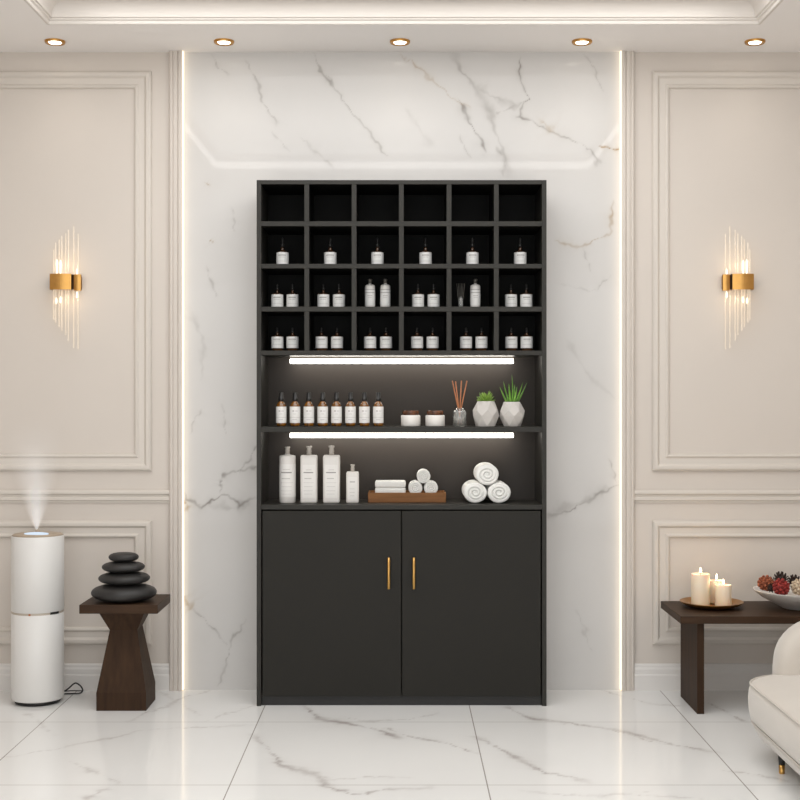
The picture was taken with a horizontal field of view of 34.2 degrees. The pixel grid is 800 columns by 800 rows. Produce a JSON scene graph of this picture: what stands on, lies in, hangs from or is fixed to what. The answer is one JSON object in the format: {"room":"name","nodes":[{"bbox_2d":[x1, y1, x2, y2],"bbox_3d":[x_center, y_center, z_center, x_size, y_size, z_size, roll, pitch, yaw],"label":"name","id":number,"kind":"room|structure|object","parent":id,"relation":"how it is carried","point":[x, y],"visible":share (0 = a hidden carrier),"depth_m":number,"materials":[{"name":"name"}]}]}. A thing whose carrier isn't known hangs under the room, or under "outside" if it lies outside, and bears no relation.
{"room":"spa lounge","nodes":[
{"label":"spa lounge","id":0,"kind":"room"},
{"bbox_2d":[0,52,799,662],"bbox_3d":[0.000,-0.325,5.890,5.400,3.250,0.116,0,0,0],"label":"wall","id":1,"kind":"structure","parent":0,"point":[67,155],"depth_m":5.83,"materials":[{"name":"beige paint"}]},
{"bbox_2d":[50,243,81,347],"bbox_3d":[-1.485,-0.500,5.791,0.135,0.547,0.076,0,0,0],"label":"wall sconce","id":2,"kind":"object","parent":1,"relation":"attached to","point":[57,281],"visible":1,"depth_m":5.76,"materials":[{"name":"gold metal"}]},
{"bbox_2d":[0,71,151,470],"bbox_3d":[-1.826,-0.577,5.822,1.427,1.791,0.020,0,0,0],"label":"trim","id":3,"kind":"structure","parent":1,"relation":"attached to","point":[140,81],"depth_m":5.82,"materials":[{"name":"beige paint"}]},
{"bbox_2d":[0,520,151,644],"bbox_3d":[-1.826,0.818,5.822,1.428,0.556,0.020,0,0,0],"label":"trim","id":4,"kind":"structure","parent":1,"relation":"attached to","point":[141,530],"depth_m":5.82,"materials":[{"name":"beige paint"}]},
{"bbox_2d":[0,490,168,502],"bbox_3d":[-1.866,0.431,5.822,1.668,0.056,0.020,0,0,0],"label":"trim","id":5,"kind":"structure","parent":1,"relation":"attached to","point":[6,496],"depth_m":5.82,"materials":[{"name":"beige paint"}]},
{"bbox_2d":[0,663,168,690],"bbox_3d":[-1.866,1.241,5.823,1.668,0.118,0.018,0,0,0],"label":"baseboard","id":6,"kind":"structure","parent":1,"relation":"attached to","point":[87,675],"depth_m":5.81,"materials":[{"name":"white paint"}]},
{"bbox_2d":[169,50,181,690],"bbox_3d":[-1.002,-0.130,5.817,0.058,2.860,0.030,0,0,0],"label":"trim","id":7,"kind":"structure","parent":1,"relation":"attached to","point":[175,57],"depth_m":5.81,"materials":[{"name":"beige paint"}]},
{"bbox_2d":[621,50,634,690],"bbox_3d":[1.019,-0.130,5.817,0.058,2.860,0.030,0,0,0],"label":"trim","id":8,"kind":"structure","parent":1,"relation":"attached to","point":[628,57],"depth_m":5.81,"materials":[{"name":"beige paint"}]},
{"bbox_2d":[635,663,772,690],"bbox_3d":[1.872,1.241,5.823,1.655,0.118,0.018,0,0,0],"label":"baseboard","id":9,"kind":"structure","parent":1,"relation":"attached to","point":[648,676],"depth_m":5.81,"materials":[{"name":"white paint"}]},
{"bbox_2d":[635,490,799,502],"bbox_3d":[1.872,0.431,5.822,1.655,0.056,0.020,0,0,0],"label":"trim","id":10,"kind":"structure","parent":1,"relation":"attached to","point":[641,496],"depth_m":5.82,"materials":[{"name":"beige paint"}]},
{"bbox_2d":[652,71,799,470],"bbox_3d":[1.835,-0.577,5.822,1.410,1.791,0.020,0,0,0],"label":"trim","id":11,"kind":"structure","parent":1,"relation":"attached to","point":[662,81],"depth_m":5.82,"materials":[{"name":"beige paint"}]},
{"bbox_2d":[652,520,799,644],"bbox_3d":[1.835,0.818,5.822,1.409,0.556,0.020,0,0,0],"label":"trim","id":12,"kind":"structure","parent":1,"relation":"attached to","point":[662,530],"depth_m":5.82,"materials":[{"name":"beige paint"}]},
{"bbox_2d":[722,259,753,330],"bbox_3d":[1.501,-0.500,5.791,0.135,0.547,0.076,0,0,0],"label":"wall sconce","id":13,"kind":"object","parent":1,"relation":"attached to","point":[733,281],"visible":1,"depth_m":5.76,"materials":[{"name":"gold metal"}]},
{"bbox_2d":[0,690,799,799],"bbox_3d":[-0.025,1.300,2.175,5.350,0.001,7.550,0,0,0],"label":"floor","id":14,"kind":"structure","parent":0,"point":[187,744],"depth_m":4.82,"materials":[{"name":"stone"}]},
{"bbox_2d":[11,530,82,706],"bbox_3d":[-1.536,0.930,5.621,0.270,0.740,0.265,0,0,0],"label":"humidifier","id":15,"kind":"object","parent":14,"relation":"on","point":[37,556],"visible":1,"depth_m":5.51,"materials":[{"name":"plastic"}]},
{"bbox_2d":[79,594,169,710],"bbox_3d":[-1.166,1.074,5.532,0.325,0.452,0.300,0,0,0],"label":"side table","id":16,"kind":"object","parent":14,"relation":"on","point":[126,680],"visible":0.9,"depth_m":5.45,"materials":[{"name":"brown wood"}]},
{"bbox_2d":[91,583,156,602],"bbox_3d":[-1.166,0.812,5.488,0.274,0.072,0.232,0,0,0],"label":"stone","id":17,"kind":"object","parent":16,"relation":"on","point":[106,592],"visible":0.84,"depth_m":5.41,"materials":[{"name":"black stone"}]},
{"bbox_2d":[98,571,149,584],"bbox_3d":[-1.164,0.751,5.488,0.215,0.051,0.187,0,0,0],"label":"stone","id":18,"kind":"object","parent":17,"relation":"on","point":[110,578],"visible":0.91,"depth_m":5.42,"materials":[{"name":"black stone"}]},
{"bbox_2d":[102,561,144,572],"bbox_3d":[-1.168,0.704,5.490,0.181,0.045,0.152,0,0,0],"label":"stone","id":19,"kind":"object","parent":18,"relation":"on","point":[133,566],"visible":0.91,"depth_m":5.44,"materials":[{"name":"black stone"}]},
{"bbox_2d":[109,552,138,561],"bbox_3d":[-1.167,0.663,5.490,0.127,0.039,0.107,0,0,0],"label":"stone","id":20,"kind":"object","parent":19,"relation":"on","point":[118,556],"visible":1,"depth_m":5.45,"materials":[{"name":"black stone"}]},
{"bbox_2d":[257,180,546,705],"bbox_3d":[0.007,0.183,5.658,1.231,2.234,0.332,0,0,0],"label":"display cabinet","id":21,"kind":"object","parent":14,"relation":"on","point":[362,602],"visible":1,"depth_m":5.54,"materials":[{"name":"grey laminate"}]},
{"bbox_2d":[271,328,282,350],"bbox_3d":[-0.531,-0.262,5.630,0.052,0.103,0.053,0,0,0],"label":"dropper bottle","id":22,"kind":"object","parent":21,"relation":"on","point":[276,341],"visible":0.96,"depth_m":5.61,"materials":[{"name":"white glass"}]},
{"bbox_2d":[271,284,282,306],"bbox_3d":[-0.531,-0.450,5.630,0.052,0.106,0.053,0,0,0],"label":"dropper bottle","id":23,"kind":"object","parent":21,"relation":"on","point":[276,298],"visible":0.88,"depth_m":5.61,"materials":[{"name":"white glass"}]},
{"bbox_2d":[276,392,285,425],"bbox_3d":[-0.512,0.040,5.600,0.046,0.146,0.046,0,0,0],"label":"bottle","id":24,"kind":"object","parent":21,"relation":"on","point":[281,406],"visible":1,"depth_m":5.58,"materials":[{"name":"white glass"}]},
{"bbox_2d":[276,238,288,263],"bbox_3d":[-0.509,-0.641,5.630,0.054,0.125,0.054,0,0,0],"label":"dropper bottle","id":25,"kind":"object","parent":21,"relation":"on","point":[282,257],"visible":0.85,"depth_m":5.61,"materials":[{"name":"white glass"}]},
{"bbox_2d":[286,328,298,350],"bbox_3d":[-0.466,-0.262,5.630,0.052,0.103,0.053,0,0,0],"label":"dropper bottle","id":26,"kind":"object","parent":21,"relation":"on","point":[292,342],"visible":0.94,"depth_m":5.61,"materials":[{"name":"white glass"}]},
{"bbox_2d":[286,284,298,306],"bbox_3d":[-0.466,-0.450,5.630,0.052,0.106,0.053,0,0,0],"label":"dropper bottle","id":27,"kind":"object","parent":21,"relation":"on","point":[292,299],"visible":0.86,"depth_m":5.61,"materials":[{"name":"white glass"}]},
{"bbox_2d":[290,392,299,425],"bbox_3d":[-0.452,0.040,5.600,0.046,0.146,0.046,0,0,0],"label":"bottle","id":28,"kind":"object","parent":21,"relation":"on","point":[294,406],"visible":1,"depth_m":5.58,"materials":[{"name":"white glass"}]},
{"bbox_2d":[304,392,313,425],"bbox_3d":[-0.393,0.040,5.600,0.046,0.146,0.046,0,0,0],"label":"bottle","id":29,"kind":"object","parent":21,"relation":"on","point":[308,406],"visible":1,"depth_m":5.58,"materials":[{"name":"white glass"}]},
{"bbox_2d":[315,328,327,350],"bbox_3d":[-0.340,-0.262,5.630,0.052,0.103,0.053,0,0,0],"label":"dropper bottle","id":30,"kind":"object","parent":21,"relation":"on","point":[321,342],"visible":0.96,"depth_m":5.61,"materials":[{"name":"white glass"}]},
{"bbox_2d":[317,392,327,425],"bbox_3d":[-0.333,0.040,5.600,0.046,0.146,0.046,0,0,0],"label":"bottle","id":31,"kind":"object","parent":21,"relation":"on","point":[322,409],"visible":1,"depth_m":5.58,"materials":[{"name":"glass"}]},
{"bbox_2d":[317,284,328,306],"bbox_3d":[-0.332,-0.450,5.630,0.052,0.106,0.053,0,0,0],"label":"dropper bottle","id":32,"kind":"object","parent":21,"relation":"on","point":[322,298],"visible":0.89,"depth_m":5.61,"materials":[{"name":"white glass"}]},
{"bbox_2d":[324,238,336,263],"bbox_3d":[-0.302,-0.641,5.630,0.054,0.125,0.054,0,0,0],"label":"dropper bottle","id":33,"kind":"object","parent":21,"relation":"on","point":[330,257],"visible":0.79,"depth_m":5.61,"materials":[{"name":"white glass"}]},
{"bbox_2d":[331,392,341,425],"bbox_3d":[-0.274,0.040,5.600,0.046,0.146,0.046,0,0,0],"label":"bottle","id":34,"kind":"object","parent":21,"relation":"on","point":[336,408],"visible":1,"depth_m":5.58,"materials":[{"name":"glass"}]},
{"bbox_2d":[331,328,342,350],"bbox_3d":[-0.272,-0.262,5.630,0.052,0.103,0.053,0,0,0],"label":"dropper bottle","id":35,"kind":"object","parent":21,"relation":"on","point":[336,341],"visible":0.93,"depth_m":5.61,"materials":[{"name":"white glass"}]},
{"bbox_2d":[333,284,344,306],"bbox_3d":[-0.264,-0.450,5.630,0.052,0.106,0.053,0,0,0],"label":"dropper bottle","id":36,"kind":"object","parent":21,"relation":"on","point":[338,298],"visible":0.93,"depth_m":5.61,"materials":[{"name":"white glass"}]},
{"bbox_2d":[345,392,355,425],"bbox_3d":[-0.213,0.040,5.600,0.046,0.146,0.046,0,0,0],"label":"bottle","id":37,"kind":"object","parent":21,"relation":"on","point":[350,408],"visible":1,"depth_m":5.58,"materials":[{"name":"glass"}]},
{"bbox_2d":[359,392,369,425],"bbox_3d":[-0.153,0.040,5.600,0.046,0.146,0.046,0,0,0],"label":"bottle","id":38,"kind":"object","parent":21,"relation":"on","point":[364,409],"visible":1,"depth_m":5.58,"materials":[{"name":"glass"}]},
{"bbox_2d":[365,279,374,306],"bbox_3d":[-0.130,-0.461,5.630,0.045,0.128,0.045,0,0,0],"label":"lotion bottle","id":39,"kind":"object","parent":21,"relation":"on","point":[369,288],"visible":0.9,"depth_m":5.61,"materials":[{"name":"plastic"}]},
{"bbox_2d":[364,328,375,350],"bbox_3d":[-0.130,-0.262,5.630,0.052,0.103,0.053,0,0,0],"label":"dropper bottle","id":40,"kind":"object","parent":21,"relation":"on","point":[369,341],"visible":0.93,"depth_m":5.61,"materials":[{"name":"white glass"}]},
{"bbox_2d":[371,238,383,263],"bbox_3d":[-0.098,-0.641,5.630,0.054,0.125,0.054,0,0,0],"label":"dropper bottle","id":41,"kind":"object","parent":21,"relation":"on","point":[377,257],"visible":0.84,"depth_m":5.61,"materials":[{"name":"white glass"}]},
{"bbox_2d":[373,392,383,425],"bbox_3d":[-0.093,0.040,5.600,0.046,0.146,0.046,0,0,0],"label":"bottle","id":42,"kind":"object","parent":21,"relation":"on","point":[378,409],"visible":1,"depth_m":5.58,"materials":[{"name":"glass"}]},
{"bbox_2d":[380,279,389,306],"bbox_3d":[-0.064,-0.461,5.630,0.045,0.128,0.045,0,0,0],"label":"lotion bottle","id":43,"kind":"object","parent":21,"relation":"on","point":[385,288],"visible":0.88,"depth_m":5.61,"materials":[{"name":"plastic"}]},
{"bbox_2d":[380,328,391,350],"bbox_3d":[-0.061,-0.262,5.630,0.052,0.103,0.053,0,0,0],"label":"dropper bottle","id":44,"kind":"object","parent":21,"relation":"on","point":[385,341],"visible":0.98,"depth_m":5.61,"materials":[{"name":"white glass"}]},
{"bbox_2d":[261,499,541,509],"bbox_3d":[0.007,0.455,5.665,1.192,0.021,0.293,0,0,0],"label":"countertop","id":45,"kind":"structure","parent":21,"relation":"on","point":[271,504],"depth_m":5.52,"materials":[{"name":"grey laminate"}]},
{"bbox_2d":[279,446,295,502],"bbox_3d":[-0.487,0.323,5.630,0.071,0.242,0.072,0,0,0],"label":"lotion bottle","id":46,"kind":"object","parent":45,"relation":"on","point":[287,462],"visible":1,"depth_m":5.60,"materials":[{"name":"white plastic"}]},
{"bbox_2d":[300,446,317,502],"bbox_3d":[-0.394,0.322,5.630,0.072,0.245,0.056,0,0,0],"label":"lotion bottle","id":47,"kind":"object","parent":45,"relation":"on","point":[308,462],"visible":1,"depth_m":5.60,"materials":[{"name":"white plastic"}]},
{"bbox_2d":[323,446,339,502],"bbox_3d":[-0.296,0.321,5.630,0.072,0.246,0.056,0,0,0],"label":"lotion bottle","id":48,"kind":"object","parent":45,"relation":"on","point":[331,462],"visible":1,"depth_m":5.60,"materials":[{"name":"white plastic"}]},
{"bbox_2d":[346,464,358,502],"bbox_3d":[-0.205,0.361,5.630,0.054,0.166,0.046,0,0,0],"label":"lotion bottle","id":49,"kind":"object","parent":45,"relation":"on","point":[352,477],"visible":1,"depth_m":5.61,"materials":[{"name":"white plastic"}]},
{"bbox_2d":[368,490,445,502],"bbox_3d":[0.030,0.423,5.699,0.337,0.043,0.155,0,0,0],"label":"wooden tray","id":50,"kind":"object","parent":45,"relation":"on","point":[439,496],"visible":1,"depth_m":5.62,"materials":[{"name":"brown wood"}]},
{"bbox_2d":[375,480,405,492],"bbox_3d":[-0.042,0.384,5.705,0.134,0.060,0.100,0,0,0],"label":"folded towel","id":51,"kind":"object","parent":50,"relation":"on","point":[382,486],"visible":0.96,"depth_m":5.66,"materials":[{"name":"fabric"}]},
{"bbox_2d":[408,480,421,492],"bbox_3d":[0.067,0.383,5.695,0.060,0.060,0.100,0,0,0],"label":"rolled towel","id":52,"kind":"object","parent":50,"relation":"on","point":[414,486],"visible":1,"depth_m":5.65,"materials":[{"name":"fabric"}]},
{"bbox_2d":[424,480,437,492],"bbox_3d":[0.135,0.383,5.695,0.061,0.060,0.100,0,0,0],"label":"rolled towel","id":53,"kind":"object","parent":50,"relation":"on","point":[431,486],"visible":0.98,"depth_m":5.65,"materials":[{"name":"fabric"}]},
{"bbox_2d":[417,469,429,482],"bbox_3d":[0.103,0.332,5.697,0.059,0.060,0.095,0,0,0],"label":"rolled towel","id":54,"kind":"object","parent":53,"relation":"on","point":[423,475],"visible":1,"depth_m":5.65,"materials":[{"name":"fabric"}]},
{"bbox_2d":[462,480,486,502],"bbox_3d":[0.323,0.398,5.675,0.100,0.089,0.200,0,0,0],"label":"rolled towel","id":55,"kind":"object","parent":45,"relation":"on","point":[473,491],"visible":1,"depth_m":5.58,"materials":[{"name":"fabric"}]},
{"bbox_2d":[473,462,498,484],"bbox_3d":[0.374,0.321,5.671,0.099,0.090,0.200,0,0,0],"label":"rolled towel","id":56,"kind":"object","parent":55,"relation":"on","point":[485,473],"visible":1,"depth_m":5.57,"materials":[{"name":"fabric"}]},
{"bbox_2d":[485,480,510,502],"bbox_3d":[0.426,0.398,5.675,0.100,0.089,0.200,0,0,0],"label":"rolled towel","id":57,"kind":"object","parent":45,"relation":"on","point":[497,492],"visible":0.99,"depth_m":5.58,"materials":[{"name":"fabric"}]},
{"bbox_2d":[261,425,541,431],"bbox_3d":[0.007,0.125,5.666,1.192,0.023,0.292,0,0,0],"label":"shelf","id":58,"kind":"object","parent":21,"relation":"attached to","point":[264,428],"depth_m":5.52,"materials":[{"name":"grey laminate"}]},
{"bbox_2d":[261,351,541,356],"bbox_3d":[0.007,-0.200,5.666,1.192,0.020,0.292,0,0,0],"label":"shelf","id":59,"kind":"object","parent":21,"relation":"attached to","point":[263,353],"depth_m":5.52,"materials":[{"name":"grey laminate"}]},
{"bbox_2d":[261,307,541,315],"bbox_3d":[0.007,-0.386,5.666,1.192,0.021,0.292,0,0,0],"label":"shelf","id":60,"kind":"object","parent":21,"relation":"attached to","point":[265,311],"depth_m":5.52,"materials":[{"name":"grey laminate"}]},
{"bbox_2d":[261,264,541,274],"bbox_3d":[0.007,-0.569,5.666,1.192,0.020,0.292,0,0,0],"label":"shelf","id":61,"kind":"object","parent":21,"relation":"attached to","point":[266,269],"depth_m":5.54,"materials":[{"name":"grey laminate"}]},
{"bbox_2d":[261,221,541,234],"bbox_3d":[0.007,-0.749,5.666,1.192,0.021,0.292,0,0,0],"label":"shelf","id":62,"kind":"object","parent":21,"relation":"attached to","point":[267,227],"depth_m":5.56,"materials":[{"name":"grey laminate"}]},
{"bbox_2d":[290,433,512,437],"bbox_3d":[0.008,0.156,5.739,0.984,0.020,0.032,0,0,0],"label":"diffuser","id":63,"kind":"object","parent":21,"relation":"attached to","point":[292,435],"depth_m":5.72,"materials":[{"name":"white plastic"}]},
{"bbox_2d":[290,359,512,363],"bbox_3d":[0.008,-0.171,5.739,0.984,0.020,0.032,0,0,0],"label":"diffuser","id":64,"kind":"object","parent":21,"relation":"attached to","point":[293,361],"depth_m":5.72,"materials":[{"name":"white plastic"}]},
{"bbox_2d":[401,410,419,425],"bbox_3d":[0.046,0.079,5.585,0.084,0.068,0.084,0,0,0],"label":"jar","id":65,"kind":"object","parent":21,"relation":"on","point":[408,417],"visible":0.98,"depth_m":5.55,"materials":[{"name":"white ceramic"}]},
{"bbox_2d":[411,328,422,350],"bbox_3d":[0.074,-0.262,5.630,0.052,0.103,0.053,0,0,0],"label":"dropper bottle","id":66,"kind":"object","parent":21,"relation":"on","point":[416,341],"visible":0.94,"depth_m":5.61,"materials":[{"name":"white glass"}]},
{"bbox_2d":[412,284,423,306],"bbox_3d":[0.078,-0.450,5.630,0.052,0.106,0.053,0,0,0],"label":"dropper bottle","id":67,"kind":"object","parent":21,"relation":"on","point":[417,298],"visible":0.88,"depth_m":5.61,"materials":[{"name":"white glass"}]},
{"bbox_2d":[419,238,431,263],"bbox_3d":[0.110,-0.641,5.630,0.054,0.125,0.054,0,0,0],"label":"dropper bottle","id":68,"kind":"object","parent":21,"relation":"on","point":[425,257],"visible":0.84,"depth_m":5.61,"materials":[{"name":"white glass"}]},
{"bbox_2d":[427,328,438,350],"bbox_3d":[0.141,-0.262,5.630,0.052,0.103,0.053,0,0,0],"label":"dropper bottle","id":69,"kind":"object","parent":21,"relation":"on","point":[432,341],"visible":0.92,"depth_m":5.61,"materials":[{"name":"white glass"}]},
{"bbox_2d":[428,284,439,306],"bbox_3d":[0.145,-0.450,5.630,0.052,0.106,0.053,0,0,0],"label":"dropper bottle","id":70,"kind":"object","parent":21,"relation":"on","point":[433,298],"visible":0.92,"depth_m":5.61,"materials":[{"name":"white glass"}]},
{"bbox_2d":[425,410,444,425],"bbox_3d":[0.151,0.079,5.585,0.084,0.068,0.084,0,0,0],"label":"jar","id":71,"kind":"object","parent":21,"relation":"on","point":[433,417],"visible":0.99,"depth_m":5.55,"materials":[{"name":"white ceramic"}]},
{"bbox_2d":[452,381,466,424],"bbox_3d":[0.256,0.015,5.585,0.060,0.196,0.060,0,0,45],"label":"reed diffuser","id":72,"kind":"object","parent":21,"relation":"on","point":[456,393],"visible":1,"depth_m":5.58,"materials":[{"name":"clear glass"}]},
{"bbox_2d":[460,328,471,350],"bbox_3d":[0.286,-0.262,5.630,0.052,0.103,0.053,0,0,0],"label":"dropper bottle","id":73,"kind":"object","parent":21,"relation":"on","point":[465,341],"visible":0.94,"depth_m":5.61,"materials":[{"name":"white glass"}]},
{"bbox_2d":[466,238,478,263],"bbox_3d":[0.314,-0.641,5.630,0.054,0.125,0.054,0,0,0],"label":"dropper bottle","id":74,"kind":"object","parent":21,"relation":"on","point":[472,257],"visible":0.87,"depth_m":5.61,"materials":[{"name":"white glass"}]},
{"bbox_2d":[470,279,479,306],"bbox_3d":[0.326,-0.461,5.630,0.045,0.128,0.045,0,0,0],"label":"lotion bottle","id":75,"kind":"object","parent":21,"relation":"on","point":[475,288],"visible":0.92,"depth_m":5.61,"materials":[{"name":"plastic"}]},
{"bbox_2d":[475,328,487,350],"bbox_3d":[0.353,-0.262,5.630,0.052,0.103,0.053,0,0,0],"label":"dropper bottle","id":76,"kind":"object","parent":21,"relation":"on","point":[481,342],"visible":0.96,"depth_m":5.61,"materials":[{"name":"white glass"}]},
{"bbox_2d":[473,391,498,426],"bbox_3d":[0.369,0.035,5.579,0.112,0.155,0.113,0,0,0],"label":"potted succulent","id":77,"kind":"object","parent":21,"relation":"on","point":[485,411],"visible":1,"depth_m":5.54,"materials":[{"name":"white ceramic"}]},
{"bbox_2d":[505,328,516,350],"bbox_3d":[0.482,-0.262,5.630,0.052,0.103,0.053,0,0,0],"label":"dropper bottle","id":78,"kind":"object","parent":21,"relation":"on","point":[510,341],"visible":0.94,"depth_m":5.61,"materials":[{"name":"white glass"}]},
{"bbox_2d":[505,284,516,306],"bbox_3d":[0.481,-0.450,5.630,0.052,0.106,0.053,0,0,0],"label":"dropper bottle","id":79,"kind":"object","parent":21,"relation":"on","point":[510,298],"visible":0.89,"depth_m":5.61,"materials":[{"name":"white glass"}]},
{"bbox_2d":[499,379,526,425],"bbox_3d":[0.481,0.001,5.577,0.109,0.223,0.108,0,0,38],"label":"aloe","id":80,"kind":"object","parent":21,"relation":"on","point":[512,411],"visible":1,"depth_m":5.55,"materials":[{"name":"ceramic"}]},
{"bbox_2d":[514,238,525,263],"bbox_3d":[0.521,-0.641,5.630,0.054,0.125,0.054,0,0,0],"label":"dropper bottle","id":81,"kind":"object","parent":21,"relation":"on","point":[519,256],"visible":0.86,"depth_m":5.61,"materials":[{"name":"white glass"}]},
{"bbox_2d":[520,284,531,306],"bbox_3d":[0.547,-0.450,5.630,0.052,0.106,0.053,0,0,0],"label":"dropper bottle","id":82,"kind":"object","parent":21,"relation":"on","point":[525,298],"visible":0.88,"depth_m":5.61,"materials":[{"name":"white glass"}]},
{"bbox_2d":[521,328,532,350],"bbox_3d":[0.548,-0.262,5.630,0.052,0.103,0.053,0,0,0],"label":"dropper bottle","id":83,"kind":"object","parent":21,"relation":"on","point":[526,341],"visible":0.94,"depth_m":5.61,"materials":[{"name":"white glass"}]},
{"bbox_2d":[661,601,799,713],"bbox_3d":[1.706,1.095,5.545,1.107,0.411,0.410,0,0,0],"label":"console table","id":84,"kind":"object","parent":14,"relation":"on","point":[692,620],"visible":0.96,"depth_m":5.41,"materials":[{"name":"brown wood"}]},
{"bbox_2d":[680,597,743,609],"bbox_3d":[1.337,0.876,5.580,0.269,0.026,0.269,0,0,0],"label":"dish","id":85,"kind":"object","parent":84,"relation":"on","point":[687,600],"visible":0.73,"depth_m":5.51,"materials":[{"name":"gold metal"}]},
{"bbox_2d":[691,567,709,605],"bbox_3d":[1.285,0.798,5.560,0.079,0.164,0.079,0,0,0],"label":"pillar candle","id":86,"kind":"object","parent":85,"relation":"on","point":[700,581],"visible":0.96,"depth_m":5.53,"materials":[{"name":"beige wax"}]},
{"bbox_2d":[710,574,722,603],"bbox_3d":[1.375,0.818,5.645,0.065,0.126,0.065,0,0,0],"label":"pillar candle","id":87,"kind":"object","parent":85,"relation":"on","point":[713,582],"visible":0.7,"depth_m":5.62,"materials":[{"name":"beige wax"}]},
{"bbox_2d":[715,579,731,605],"bbox_3d":[1.379,0.822,5.545,0.069,0.117,0.069,0,0,0],"label":"pillar candle","id":88,"kind":"object","parent":85,"relation":"on","point":[723,592],"visible":0.95,"depth_m":5.52,"materials":[{"name":"beige wax"}]},
{"bbox_2d":[753,586,799,609],"bbox_3d":[1.703,0.849,5.550,0.382,0.080,0.382,0,0,0],"label":"ceramic bowl","id":89,"kind":"object","parent":84,"relation":"on","point":[791,601],"visible":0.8,"depth_m":5.46,"materials":[{"name":"white ceramic"}]},
{"bbox_2d":[757,575,773,590],"bbox_3d":[1.561,0.781,5.551,0.071,0.072,0.071,0,0,0],"label":"pod","id":90,"kind":"object","parent":89,"relation":"on","point":[763,582],"visible":0.91,"depth_m":5.53,"materials":[{"name":"orange plant"}]},
{"bbox_2d":[772,578,789,594],"bbox_3d":[1.604,0.787,5.471,0.074,0.076,0.074,0,0,0],"label":"pod","id":91,"kind":"object","parent":89,"relation":"on","point":[780,586],"visible":1,"depth_m":5.45,"materials":[{"name":"red plant"}]},
{"bbox_2d":[748,621,799,774],"bbox_3d":[1.680,1.046,4.379,0.846,0.508,1.042,0,0,0],"label":"sofa","id":92,"kind":"object","parent":14,"relation":"on","point":[774,699],"visible":1,"depth_m":4.52,"materials":[{"name":"beige fabric"}]},
{"bbox_2d":[0,0,799,51],"bbox_3d":[0.000,-1.770,2.174,5.400,0.420,7.548,0,0,0],"label":"ceiling","id":93,"kind":"structure","parent":0,"point":[22,29],"depth_m":5.58,"materials":[{"name":"paint"}]},
{"bbox_2d":[390,38,409,45],"bbox_3d":[0.000,-1.554,5.649,0.088,0.011,0.088,0,0,0],"label":"recessed light","id":94,"kind":"object","parent":93,"relation":"in","point":[397,41],"visible":1,"depth_m":5.63,"materials":[{"name":"gold metal"}]},
{"bbox_2d":[24,0,782,24],"bbox_3d":[0.015,-1.641,3.780,2.967,0.159,3.260,0,0,0],"label":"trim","id":95,"kind":"structure","parent":93,"relation":"attached to","point":[52,12],"depth_m":5.38,"materials":[{"name":"paint"}]},
{"bbox_2d":[184,52,619,689],"bbox_3d":[0.008,-0.140,5.828,1.970,2.880,0.001,0,0,0],"label":"wall","id":96,"kind":"structure","parent":0,"point":[250,117],"depth_m":5.83,"materials":[{"name":"stone"}]},
{"bbox_2d":[182,51,183,689],"bbox_3d":[-0.971,-0.131,5.816,0.006,2.854,0.021,0,0,0],"label":"led strip","id":97,"kind":"object","parent":96,"relation":"attached to","point":[182,51],"visible":1,"depth_m":5.81,"materials":[{"name":"white plastic"}]},
{"bbox_2d":[620,51,621,689],"bbox_3d":[0.987,-0.131,5.816,0.006,2.854,0.021,0,0,0],"label":"led strip","id":98,"kind":"object","parent":96,"relation":"attached to","point":[620,51],"visible":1,"depth_m":5.81,"materials":[{"name":"white plastic"}]},
{"bbox_2d":[499,402,524,425],"bbox_3d":[0.480,0.060,5.577,0.108,0.105,0.109,0,0,0],"label":"pot","id":99,"kind":"object","parent":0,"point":[511,413],"depth_m":5.54,"materials":[{"name":"ceramic"}]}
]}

